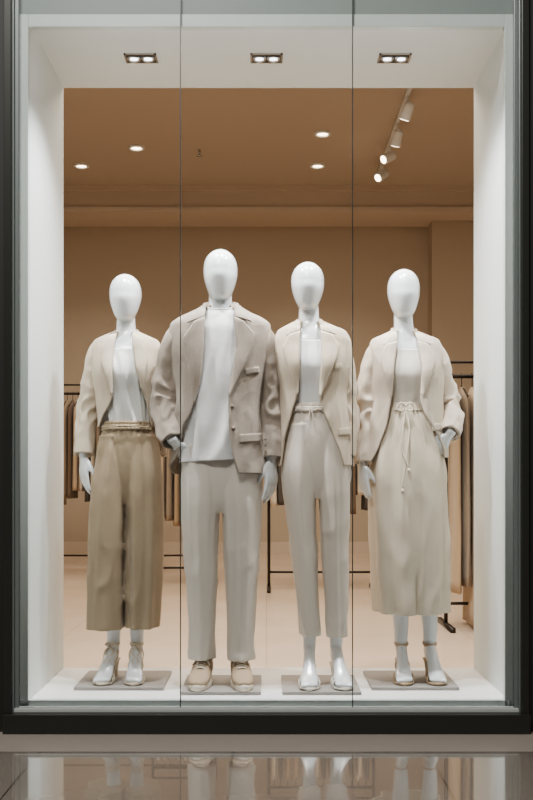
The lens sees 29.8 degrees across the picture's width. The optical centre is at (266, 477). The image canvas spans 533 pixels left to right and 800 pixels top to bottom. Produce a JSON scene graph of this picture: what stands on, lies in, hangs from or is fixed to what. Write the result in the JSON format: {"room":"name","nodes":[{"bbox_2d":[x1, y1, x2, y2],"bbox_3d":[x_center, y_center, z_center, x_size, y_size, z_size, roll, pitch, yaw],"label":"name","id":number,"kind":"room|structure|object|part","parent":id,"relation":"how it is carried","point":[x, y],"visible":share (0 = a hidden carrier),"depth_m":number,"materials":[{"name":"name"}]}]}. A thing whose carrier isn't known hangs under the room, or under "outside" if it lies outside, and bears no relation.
{"room":"shopping mall corridor","nodes":[
{"label":"shopping mall corridor","id":0,"kind":"room"},
{"bbox_2d":[20,30,62,705],"bbox_3d":[-1.042,-0.510,4.303,0.200,3.000,0.675,0,0,0],"label":"wall","id":1,"kind":"structure","parent":0,"point":[46,89],"depth_m":4.30,"materials":[{"name":"white paint"}]},
{"bbox_2d":[63,227,427,541],"bbox_3d":[0.000,-1.240,12.550,8.400,4.360,0.100,0,0,0],"label":"wall","id":2,"kind":"structure","parent":0,"point":[266,258],"depth_m":12.50,"materials":[{"name":"paint"}]},
{"bbox_2d":[63,542,369,552],"bbox_3d":[-1.090,0.870,12.480,6.220,0.140,0.040,0,0,0],"label":"baseboard","id":3,"kind":"structure","parent":2,"relation":"attached to","point":[68,547],"depth_m":12.46,"materials":[{"name":"paint"}]},
{"bbox_2d":[63,185,473,226],"bbox_3d":[0.000,-3.270,12.090,8.400,0.300,0.820,0,0,0],"label":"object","id":4,"kind":"structure","parent":2,"relation":"attached to","point":[83,205],"depth_m":11.75,"materials":[{"name":"paint"}]},
{"bbox_2d":[0,732,532,799],"bbox_3d":[0.000,1.000,0.450,8.400,0.020,6.900,0,0,0],"label":"floor","id":5,"kind":"structure","parent":0,"point":[24,775],"depth_m":3.43,"materials":[{"name":"tile"}]},
{"bbox_2d":[0,0,532,731],"bbox_3d":[0.000,-1.265,4.270,8.400,4.510,0.740,0,0,0],"label":"wall","id":6,"kind":"structure","parent":0,"point":[1,1],"depth_m":3.90,"materials":[{"name":"black metal"}]},
{"bbox_2d":[2,0,530,733],"bbox_3d":[0.000,-0.565,3.913,2.040,3.110,0.105,0,0,0],"label":"frame","id":7,"kind":"object","parent":6,"relation":"attached to","point":[16,719],"visible":1,"depth_m":3.88,"materials":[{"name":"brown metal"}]},
{"bbox_2d":[20,14,512,705],"bbox_3d":[0.000,-0.465,3.960,1.970,2.730,0.030,0,0,0],"label":"trim","id":8,"kind":"structure","parent":6,"relation":"attached to","point":[28,22],"depth_m":3.94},
{"bbox_2d":[20,0,512,13],"bbox_3d":[0.000,-1.975,3.958,2.000,0.290,0.015,0,0,0],"label":"trim header","id":9,"kind":"object","parent":6,"relation":"attached to","point":[26,6],"visible":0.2,"depth_m":3.95,"materials":[{"name":"grey metal"}]},
{"bbox_2d":[180,0,352,706],"bbox_3d":[0.000,-0.610,3.929,0.680,3.020,0.010,0,0,0],"label":"joint","id":10,"kind":"object","parent":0,"point":[180,0],"depth_m":3.92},
{"bbox_2d":[63,88,473,184],"bbox_3d":[0.000,-3.470,8.620,8.400,0.100,7.959,0,0,0],"label":"ceiling","id":11,"kind":"structure","parent":0,"point":[243,136],"depth_m":10.02,"materials":[{"name":"beige paint"}]},
{"bbox_2d":[74,163,88,168],"bbox_3d":[-2.021,-3.412,10.927,0.172,0.032,0.172,0,0,0],"label":"recessed light","id":12,"kind":"object","parent":11,"relation":"in","point":[76,165],"visible":1,"depth_m":10.91,"materials":[{"name":"white paint"}]},
{"bbox_2d":[128,144,144,151],"bbox_3d":[-1.343,-3.412,10.332,0.172,0.032,0.172,0,0,0],"label":"recessed light","id":13,"kind":"object","parent":11,"relation":"in","point":[135,147],"visible":1,"depth_m":10.31,"materials":[{"name":"white paint"}]},
{"bbox_2d":[310,163,324,168],"bbox_3d":[0.557,-3.412,10.927,0.172,0.032,0.172,0,0,0],"label":"recessed light","id":14,"kind":"object","parent":11,"relation":"in","point":[313,165],"visible":1,"depth_m":10.91,"materials":[{"name":"white paint"}]},
{"bbox_2d":[314,130,330,137],"bbox_3d":[0.555,-3.412,9.913,0.172,0.032,0.172,0,0,0],"label":"recessed light","id":15,"kind":"object","parent":11,"relation":"in","point":[321,133],"visible":1,"depth_m":9.89,"materials":[{"name":"white paint"}]},
{"bbox_2d":[374,88,414,182],"bbox_3d":[1.234,-3.289,9.900,0.169,0.261,2.600,0,0,0],"label":"track light","id":16,"kind":"object","parent":11,"relation":"attached to","point":[405,112],"visible":1,"depth_m":9.54,"materials":[{"name":"white paint"}]},
{"bbox_2d":[63,553,473,667],"bbox_3d":[0.000,0.955,8.620,8.400,0.030,7.959,0,0,0],"label":"floor","id":17,"kind":"structure","parent":0,"point":[278,643],"depth_m":6.12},
{"bbox_2d":[63,384,182,555],"bbox_3d":[-1.500,-0.010,10.200,1.530,1.898,0.500,0,0,0],"label":"clothing rack","id":18,"kind":"object","parent":17,"relation":"on","point":[72,483],"visible":0.06,"depth_m":10.02,"materials":[{"name":"beige fabric"}]},
{"bbox_2d":[161,449,183,568],"bbox_3d":[-0.725,0.135,8.800,0.580,1.608,0.500,0,0,0],"label":"clothing rack","id":19,"kind":"object","parent":17,"relation":"on","point":[171,482],"visible":0.12,"depth_m":8.62,"materials":[{"name":"brown fabric"}]},
{"bbox_3d":[-0.725,0.135,8.800,0.580,1.608,0.500,0,0,0],"label":"frame","id":20,"kind":"part","parent":19,"relation":"part of","materials":[{"name":"brown metal"}]},
{"bbox_2d":[267,462,370,592],"bbox_3d":[0.460,0.110,8.400,0.910,1.658,0.500,0,0,0],"label":"clothing rack","id":21,"kind":"object","parent":17,"relation":"on","point":[276,499],"visible":0.07,"depth_m":8.26,"materials":[{"name":"brown metal"}]},
{"bbox_2d":[428,221,473,392],"bbox_3d":[3.110,-1.100,12.350,2.180,4.080,0.300,0,0,0],"label":"wall pier","id":22,"kind":"object","parent":17,"relation":"on","point":[450,243],"visible":0.22,"depth_m":12.20,"materials":[{"name":"paint"}]},
{"bbox_2d":[438,361,473,632],"bbox_3d":[1.665,0.100,6.300,1.100,1.678,0.500,0,0,0],"label":"clothing rack","id":23,"kind":"object","parent":17,"relation":"on","point":[460,461],"visible":0.2,"depth_m":6.15,"materials":[{"name":"beige fabric"}]},
{"bbox_2d":[34,30,502,87],"bbox_3d":[0.010,-1.910,4.303,1.904,0.200,0.675,0,0,0],"label":"ceiling","id":24,"kind":"structure","parent":0,"point":[79,58],"depth_m":4.30,"materials":[{"name":"white paint"}]},
{"bbox_2d":[123,53,157,62],"bbox_3d":[-0.540,-1.804,4.305,0.138,0.011,0.094,0,0,0],"label":"recessed light","id":25,"kind":"object","parent":24,"relation":"attached to","point":[129,57],"visible":1,"depth_m":4.29,"materials":[{"name":"black metal"}]},
{"bbox_2d":[250,53,282,62],"bbox_3d":[0.000,-1.804,4.305,0.138,0.011,0.094,0,0,0],"label":"recessed light","id":26,"kind":"object","parent":24,"relation":"attached to","point":[254,57],"visible":1,"depth_m":4.29,"materials":[{"name":"black metal"}]},
{"bbox_2d":[377,53,411,62],"bbox_3d":[0.550,-1.804,4.305,0.138,0.011,0.094,0,0,0],"label":"recessed light","id":27,"kind":"object","parent":24,"relation":"attached to","point":[383,57],"visible":1,"depth_m":4.29,"materials":[{"name":"black metal"}]},
{"bbox_2d":[32,668,507,705],"bbox_3d":[0.010,0.935,4.309,1.902,0.110,0.663,0,0,0],"label":"display platform","id":28,"kind":"object","parent":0,"point":[471,683],"visible":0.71,"depth_m":4.22,"materials":[{"name":"white paint"}]},
{"bbox_2d":[74,274,166,685],"bbox_3d":[-0.631,-0.002,4.311,0.407,1.756,0.314,0,0,0],"label":"mannequin","id":29,"kind":"object","parent":28,"relation":"on","point":[124,580],"visible":0.93,"depth_m":4.24},
{"bbox_2d":[74,671,171,689],"bbox_3d":[-0.613,0.872,4.320,0.373,0.013,0.360,0,0,0],"label":"base plate","id":30,"kind":"object","parent":28,"relation":"on","point":[154,680],"depth_m":4.21,"materials":[{"name":"beige stone"}]},
{"bbox_2d":[149,249,281,691],"bbox_3d":[-0.207,-0.048,4.222,0.583,1.828,0.351,0,0,0],"label":"mannequin","id":31,"kind":"object","parent":28,"relation":"on","point":[231,439],"visible":1,"depth_m":4.15},
{"bbox_2d":[181,675,260,694],"bbox_3d":[-0.185,0.872,4.225,0.326,0.013,0.350,0,0,0],"label":"base plate","id":32,"kind":"object","parent":28,"relation":"on","point":[221,685],"depth_m":4.11,"materials":[{"name":"beige stone"}]},
{"bbox_2d":[275,262,359,690],"bbox_3d":[0.213,-0.015,4.217,0.359,1.785,0.324,0,0,0],"label":"mannequin","id":33,"kind":"object","parent":28,"relation":"on","point":[314,355],"visible":0.99,"depth_m":4.15},
{"bbox_2d":[281,675,360,694],"bbox_3d":[0.225,0.872,4.225,0.320,0.013,0.350,0,0,0],"label":"base plate","id":34,"kind":"object","parent":28,"relation":"on","point":[289,683],"depth_m":4.11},
{"bbox_2d":[354,269,464,685],"bbox_3d":[0.620,-0.010,4.336,0.445,1.775,0.366,0,0,31],"label":"mannequin","id":35,"kind":"object","parent":28,"relation":"on","point":[408,397],"visible":0.99,"depth_m":4.24},
{"bbox_2d":[363,671,458,689],"bbox_3d":[0.617,0.872,4.320,0.364,0.013,0.360,0,0,0],"label":"base plate","id":36,"kind":"object","parent":28,"relation":"on","point":[377,680],"depth_m":4.21,"materials":[{"name":"beige stone"}]},
{"bbox_2d":[474,34,512,705],"bbox_3d":[1.052,-0.510,4.303,0.180,3.000,0.675,0,0,0],"label":"wall","id":37,"kind":"structure","parent":0,"point":[488,90],"depth_m":4.31,"materials":[{"name":"white paint"}]}
]}

